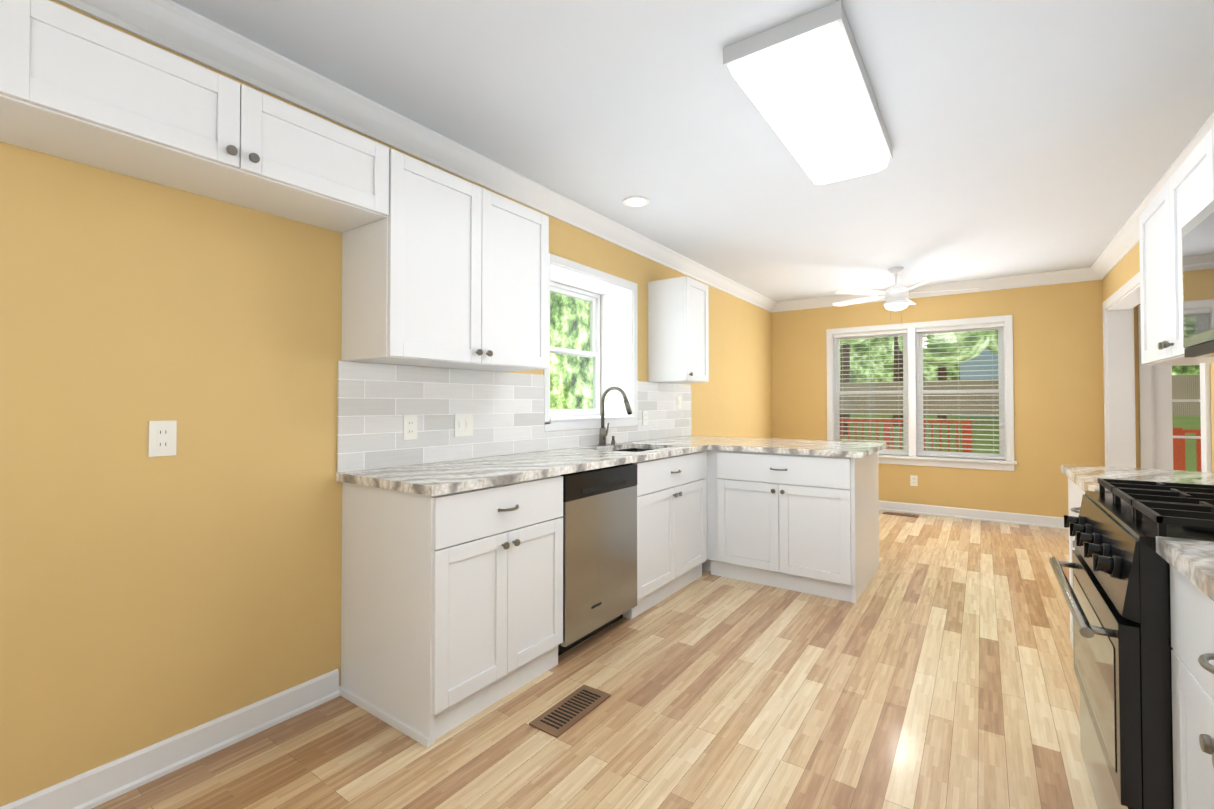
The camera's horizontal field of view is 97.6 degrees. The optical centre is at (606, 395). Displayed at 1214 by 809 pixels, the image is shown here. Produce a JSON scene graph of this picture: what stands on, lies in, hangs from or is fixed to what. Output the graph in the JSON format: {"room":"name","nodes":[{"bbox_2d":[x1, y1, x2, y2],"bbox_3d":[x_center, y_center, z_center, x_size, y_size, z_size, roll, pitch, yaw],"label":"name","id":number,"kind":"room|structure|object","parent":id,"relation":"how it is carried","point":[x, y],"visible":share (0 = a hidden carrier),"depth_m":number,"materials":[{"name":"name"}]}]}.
{"room":"kitchen","nodes":[
{"label":"kitchen","id":0,"kind":"room"},
{"bbox_2d":[0,0,771,806],"bbox_3d":[-0.469,0.012,3.471,0.360,2.500,8.790,-1,-1,35],"label":"wall","id":1,"kind":"structure","parent":0,"point":[190,584],"depth_m":1.76,"materials":[{"name":"paint"}]},
{"bbox_2d":[148,420,176,456],"bbox_3d":[-1.461,0.139,1.746,0.007,0.116,0.072,-1,-1,35],"label":"outlet","id":2,"kind":"object","parent":1,"relation":"attached to","point":[162,436],"visible":1,"depth_m":1.74,"materials":[{"name":"white plastic"}]},
{"bbox_2d":[0,669,339,808],"bbox_3d":[-1.935,1.171,1.046,0.022,0.105,2.845,-1,-1,35],"label":"baseboard","id":3,"kind":"structure","parent":1,"relation":"attached to","point":[110,780],"depth_m":1.76,"materials":[{"name":"white wood"}]},
{"bbox_2d":[0,0,395,235],"bbox_3d":[-1.269,-0.831,1.734,0.347,0.270,1.008,-1,-1,35],"label":"upper cabinet","id":4,"kind":"object","parent":1,"relation":"attached to","point":[76,87],"depth_m":1.54,"materials":[{"name":"white wood"}]},
{"bbox_2d":[56,0,775,312],"bbox_3d":[-0.283,-1.185,3.359,0.096,0.110,8.470,-1,-1,35],"label":"crown molding","id":5,"kind":"structure","parent":1,"relation":"attached to","point":[180,30],"depth_m":2.23,"materials":[{"name":"white wood"}]},
{"bbox_2d":[341,151,548,371],"bbox_3d":[-0.712,-0.549,2.519,0.347,0.810,0.920,-1,-1,35],"label":"upper cabinet","id":6,"kind":"object","parent":1,"relation":"attached to","point":[440,268],"depth_m":2.28,"materials":[{"name":"white wood"}]},
{"bbox_2d":[337,361,690,471],"bbox_3d":[-0.174,0.107,3.565,0.009,0.465,3.295,-1,-1,35],"label":"backsplash","id":7,"kind":"structure","parent":1,"relation":"attached to","point":[376,402],"depth_m":2.70,"materials":[{"name":"tile"}]},
{"bbox_2d":[403,415,416,439],"bbox_3d":[-0.921,0.146,2.490,0.007,0.116,0.072,-1,-1,35],"label":"outlet","id":8,"kind":"object","parent":7,"relation":"attached to","point":[409,427],"visible":1,"depth_m":2.48,"materials":[{"name":"white plastic"}]},
{"bbox_2d":[454,414,472,436],"bbox_3d":[-0.738,0.150,2.747,0.010,0.116,0.118,-1,-1,35],"label":"light switch","id":9,"kind":"object","parent":7,"relation":"attached to","point":[463,424],"visible":1,"depth_m":2.74,"materials":[{"name":"white plastic"}]},
{"bbox_2d":[643,410,647,424],"bbox_3d":[0.304,0.173,4.226,0.007,0.116,0.072,-1,-1,35],"label":"outlet","id":10,"kind":"object","parent":7,"relation":"attached to","point":[645,417],"visible":1,"depth_m":4.23,"materials":[{"name":"white plastic"}]},
{"bbox_2d":[677,396,680,408],"bbox_3d":[0.640,0.061,4.701,0.010,0.116,0.072,-1,-1,35],"label":"light switch","id":11,"kind":"object","parent":7,"relation":"attached to","point":[678,402],"visible":1,"depth_m":4.69,"materials":[{"name":"white plastic"}]},
{"bbox_2d":[543,253,637,431],"bbox_3d":[-0.222,-0.328,3.810,0.384,1.110,1.080,-1,-1,35],"label":"window","id":12,"kind":"structure","parent":1,"relation":"in","point":[619,332],"depth_m":4.11,"materials":[{"name":"white wood"}]},
{"bbox_2d":[648,276,708,382],"bbox_3d":[0.591,-0.520,4.365,0.347,0.810,0.400,-1,-1,35],"label":"upper cabinet","id":13,"kind":"object","parent":1,"relation":"attached to","point":[678,312],"depth_m":4.22,"materials":[{"name":"white wood"}]},
{"bbox_2d":[92,510,1097,808],"bbox_3d":[2.292,1.261,1.502,7.120,0.060,8.790,-1,-1,35],"label":"floor","id":14,"kind":"structure","parent":0,"point":[932,668],"depth_m":2.03,"materials":[{"name":"brown wood"}]},
{"bbox_2d":[339,475,562,746],"bbox_3d":[-0.658,0.802,2.341,0.618,0.885,0.711,-1,-1,35],"label":"base cabinet","id":15,"kind":"object","parent":14,"relation":"on","point":[451,611],"depth_m":2.07,"materials":[{"name":"white wood"}]},
{"bbox_2d":[336,435,747,495],"bbox_3d":[0.082,0.451,3.358,0.660,0.226,3.268,-1,-1,35],"label":"countertop","id":16,"kind":"structure","parent":15,"relation":"on","point":[438,478],"depth_m":2.47,"materials":[{"name":"stone"}]},
{"bbox_2d":[611,436,615,444],"bbox_3d":[0.045,0.313,3.771,0.033,0.060,0.034,-1,-1,35],"label":"cap","id":17,"kind":"object","parent":16,"relation":"on","point":[613,441],"visible":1,"depth_m":3.76,"materials":[{"name":"silver metal"}]},
{"bbox_2d":[598,386,631,445],"bbox_3d":[0.064,0.137,3.619,0.270,0.408,0.092,-1,-1,35],"label":"faucet","id":18,"kind":"object","parent":16,"relation":"on","point":[603,433],"visible":1,"depth_m":3.64,"materials":[{"name":"silver metal"}]},
{"bbox_2d":[529,685,610,737],"bbox_3d":[-0.139,1.236,2.099,0.140,0.007,0.340,-1,-1,35],"label":"floor vent","id":19,"kind":"object","parent":14,"relation":"in","point":[560,718],"visible":1,"depth_m":2.08,"materials":[{"name":"brown metal"}]},
{"bbox_2d":[558,463,636,655],"bbox_3d":[-0.245,0.812,2.872,0.583,0.881,0.624,-1,-1,35],"label":"dishwasher","id":20,"kind":"object","parent":14,"relation":"on","point":[599,516],"visible":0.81,"depth_m":2.66,"materials":[{"name":"silver metal"}]},
{"bbox_2d":[702,450,725,576],"bbox_3d":[0.693,0.830,4.149,0.739,0.884,0.620,-1,-1,35],"label":"base cabinet","id":21,"kind":"object","parent":14,"relation":"on","point":[715,562],"depth_m":3.74,"materials":[{"name":"white wood"}]},
{"bbox_2d":[726,451,869,603],"bbox_3d":[1.300,0.823,3.720,0.870,0.884,0.620,-1,-1,35],"label":"base cabinet","id":22,"kind":"object","parent":14,"relation":"on","point":[808,524],"depth_m":3.42,"materials":[{"name":"white wood"}]},
{"bbox_2d":[716,438,886,457],"bbox_3d":[1.412,0.362,3.837,0.963,0.035,0.955,-1,-1,35],"label":"countertop","id":23,"kind":"structure","parent":22,"relation":"on","point":[854,449],"depth_m":3.60,"materials":[{"name":"stone"}]},
{"bbox_2d":[883,512,918,517],"bbox_3d":[3.211,1.294,5.804,0.340,0.007,0.120,-1,-1,35],"label":"floor vent","id":24,"kind":"object","parent":14,"relation":"in","point":[902,514],"visible":1,"depth_m":5.79,"materials":[{"name":"brown metal"}]},
{"bbox_2d":[1068,478,1084,645],"bbox_3d":[2.153,0.795,1.940,0.619,0.884,0.891,-1,-1,35],"label":"base cabinet","id":25,"kind":"object","parent":14,"relation":"on","point":[1075,493],"depth_m":2.39,"materials":[{"name":"white wood"}]},
{"bbox_2d":[1049,478,1213,808],"bbox_3d":[1.618,0.746,1.306,0.761,0.963,0.754,-1,-1,35],"label":"range","id":26,"kind":"object","parent":14,"relation":"on","point":[1117,597],"visible":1,"depth_m":1.23,"materials":[{"name":"silver metal"}]},
{"bbox_2d":[1170,565,1213,808],"bbox_3d":[1.255,0.775,0.668,0.619,0.884,0.699,-1,-1,35],"label":"base cabinet","id":27,"kind":"object","parent":14,"relation":"on","point":[1192,633],"depth_m":1.03,"materials":[{"name":"white wood"}]},
{"bbox_2d":[1061,465,1213,600],"bbox_3d":[1.614,0.321,1.200,0.638,0.035,2.770,-1,-1,35],"label":"countertop","id":28,"kind":"structure","parent":27,"relation":"on","point":[1192,561],"depth_m":1.15,"materials":[{"name":"stone"}]},
{"bbox_2d":[171,0,1213,301],"bbox_3d":[2.292,-1.299,1.542,7.120,0.060,8.790,-1,-1,35],"label":"ceiling","id":29,"kind":"structure","parent":0,"point":[1033,136],"depth_m":2.35,"materials":[{"name":"paint"}]},
{"bbox_2d":[623,196,648,206],"bbox_3d":[0.185,-1.235,3.378,0.170,0.008,0.170,-1,-1,35],"label":"recessed light","id":30,"kind":"object","parent":29,"relation":"in","point":[636,201],"visible":0.98,"depth_m":3.36,"materials":[{"name":"white plastic"}]},
{"bbox_2d":[723,0,892,183],"bbox_3d":[0.927,-1.200,2.296,0.400,0.113,1.190,-1,-1,35],"label":"ceiling light fixture","id":31,"kind":"object","parent":29,"relation":"attached to","point":[803,82],"visible":1,"depth_m":2.02,"materials":[{"name":"white plastic"}]},
{"bbox_2d":[832,267,978,310],"bbox_3d":[2.785,-0.933,5.077,1.268,0.559,1.235,-1,-1,35],"label":"ceiling fan","id":32,"kind":"object","parent":29,"relation":"hanging from","point":[896,297],"visible":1,"depth_m":4.98,"materials":[{"name":"white metal"}]},
{"bbox_2d":[772,280,1099,517],"bbox_3d":[3.453,0.051,5.984,3.090,2.500,0.160,-1,-1,35],"label":"wall","id":33,"kind":"structure","parent":0,"point":[1056,424],"depth_m":5.39,"materials":[{"name":"paint"}]},
{"bbox_2d":[910,475,917,485],"bbox_3d":[3.408,0.940,5.899,0.072,0.116,0.007,-1,-1,35],"label":"outlet","id":34,"kind":"object","parent":33,"relation":"attached to","point":[913,480],"visible":1,"depth_m":5.90,"materials":[{"name":"white plastic"}]},
{"bbox_2d":[826,315,1016,470],"bbox_3d":[3.430,-0.023,5.962,1.836,1.588,0.205,-1,-1,35],"label":"window","id":35,"kind":"structure","parent":33,"relation":"in","point":[912,404],"depth_m":5.90,"materials":[{"name":"plastic"}]},
{"bbox_2d":[833,323,1004,458],"bbox_3d":[3.424,-0.043,5.953,1.648,1.404,0.050,-1,-1,35],"label":"window blinds","id":36,"kind":"object","parent":35,"relation":"attached to","point":[994,325],"visible":0.83,"depth_m":5.86,"materials":[{"name":"white plastic"}]},
{"bbox_2d":[776,268,1087,311],"bbox_3d":[3.379,-1.145,5.898,2.910,0.110,0.096,-1,-1,35],"label":"crown molding","id":37,"kind":"structure","parent":33,"relation":"attached to","point":[1081,274],"depth_m":5.58,"materials":[{"name":"white wood"}]},
{"bbox_2d":[879,500,1068,528],"bbox_3d":[3.395,1.247,5.884,3.150,0.105,0.040,-1,-1,35],"label":"baseboard","id":38,"kind":"structure","parent":33,"relation":"attached to","point":[985,515],"depth_m":5.56,"materials":[{"name":"white wood"}]},
{"bbox_2d":[1096,241,1213,471],"bbox_3d":[2.312,-0.019,1.508,0.210,2.500,8.790,-1,-1,35],"label":"wall","id":39,"kind":"structure","parent":0,"point":[1128,267],"depth_m":4.89,"materials":[{"name":"paint"}]},
{"bbox_2d":[1088,112,1213,280],"bbox_3d":[2.212,-1.213,1.598,0.096,0.110,8.470,-1,-1,35],"label":"crown molding","id":40,"kind":"structure","parent":39,"relation":"attached to","point":[1125,240],"depth_m":3.84,"materials":[{"name":"white wood"}]},
{"bbox_2d":[1102,272,1211,471],"bbox_3d":[3.911,0.189,3.761,0.196,2.155,2.750,-1,-1,35],"label":"door frame","id":41,"kind":"structure","parent":39,"relation":"attached to","point":[1120,304],"depth_m":3.95,"materials":[{"name":"white wood"}]},
{"bbox_2d":[1139,135,1213,364],"bbox_3d":[2.303,-0.493,1.938,0.348,0.690,0.950,-1,-1,35],"label":"upper cabinet","id":42,"kind":"object","parent":39,"relation":"attached to","point":[1183,197],"depth_m":2.07,"materials":[{"name":"white wood"}]},
{"bbox_2d":[1153,363,1200,469],"bbox_3d":[5.356,0.266,4.628,0.856,2.008,0.045,-1,-1,35],"label":"window","id":43,"kind":"structure","parent":39,"relation":"attached to","point":[1163,419],"depth_m":4.81,"materials":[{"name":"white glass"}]},
{"bbox_2d":[1207,126,1213,205],"bbox_3d":[1.798,-0.697,1.227,0.348,0.303,0.796,-1,-1,35],"label":"upper cabinet","id":44,"kind":"object","parent":39,"relation":"attached to","point":[1210,135],"depth_m":1.67,"materials":[{"name":"white wood"}]},
{"bbox_2d":[1181,200,1213,356],"bbox_3d":[1.754,-0.335,1.252,0.457,0.413,0.788,-1,-1,35],"label":"microwave","id":45,"kind":"object","parent":44,"relation":"attached to","point":[1197,230],"visible":1,"depth_m":1.55,"materials":[{"name":"stainless steel"},{"name":"glass"},{"name":"black plastic"}]},
{"label":"outside","id":46,"kind":"structure","parent":0,"visible":0},
{"bbox_2d":[839,329,1201,471],"bbox_3d":[8.020,-2.984,8.298,36.000,9.362,50.870,-1,-1,35],"label":"outdoor view","id":47,"kind":"structure","parent":46,"point":[1182,465],"depth_m":15.25,"materials":[{"name":"green plant"}]},
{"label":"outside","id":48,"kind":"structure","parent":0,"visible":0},
{"bbox_2d":[550,292,592,408],"bbox_3d":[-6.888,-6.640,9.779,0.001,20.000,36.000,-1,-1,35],"label":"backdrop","id":49,"kind":"structure","parent":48,"point":[582,327],"depth_m":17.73,"materials":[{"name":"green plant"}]},
{"bbox_2d":[840,336,1199,381],"bbox_3d":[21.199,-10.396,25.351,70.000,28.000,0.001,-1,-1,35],"label":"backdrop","id":50,"kind":"structure","parent":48,"point":[865,373],"depth_m":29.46,"materials":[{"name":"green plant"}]}
]}

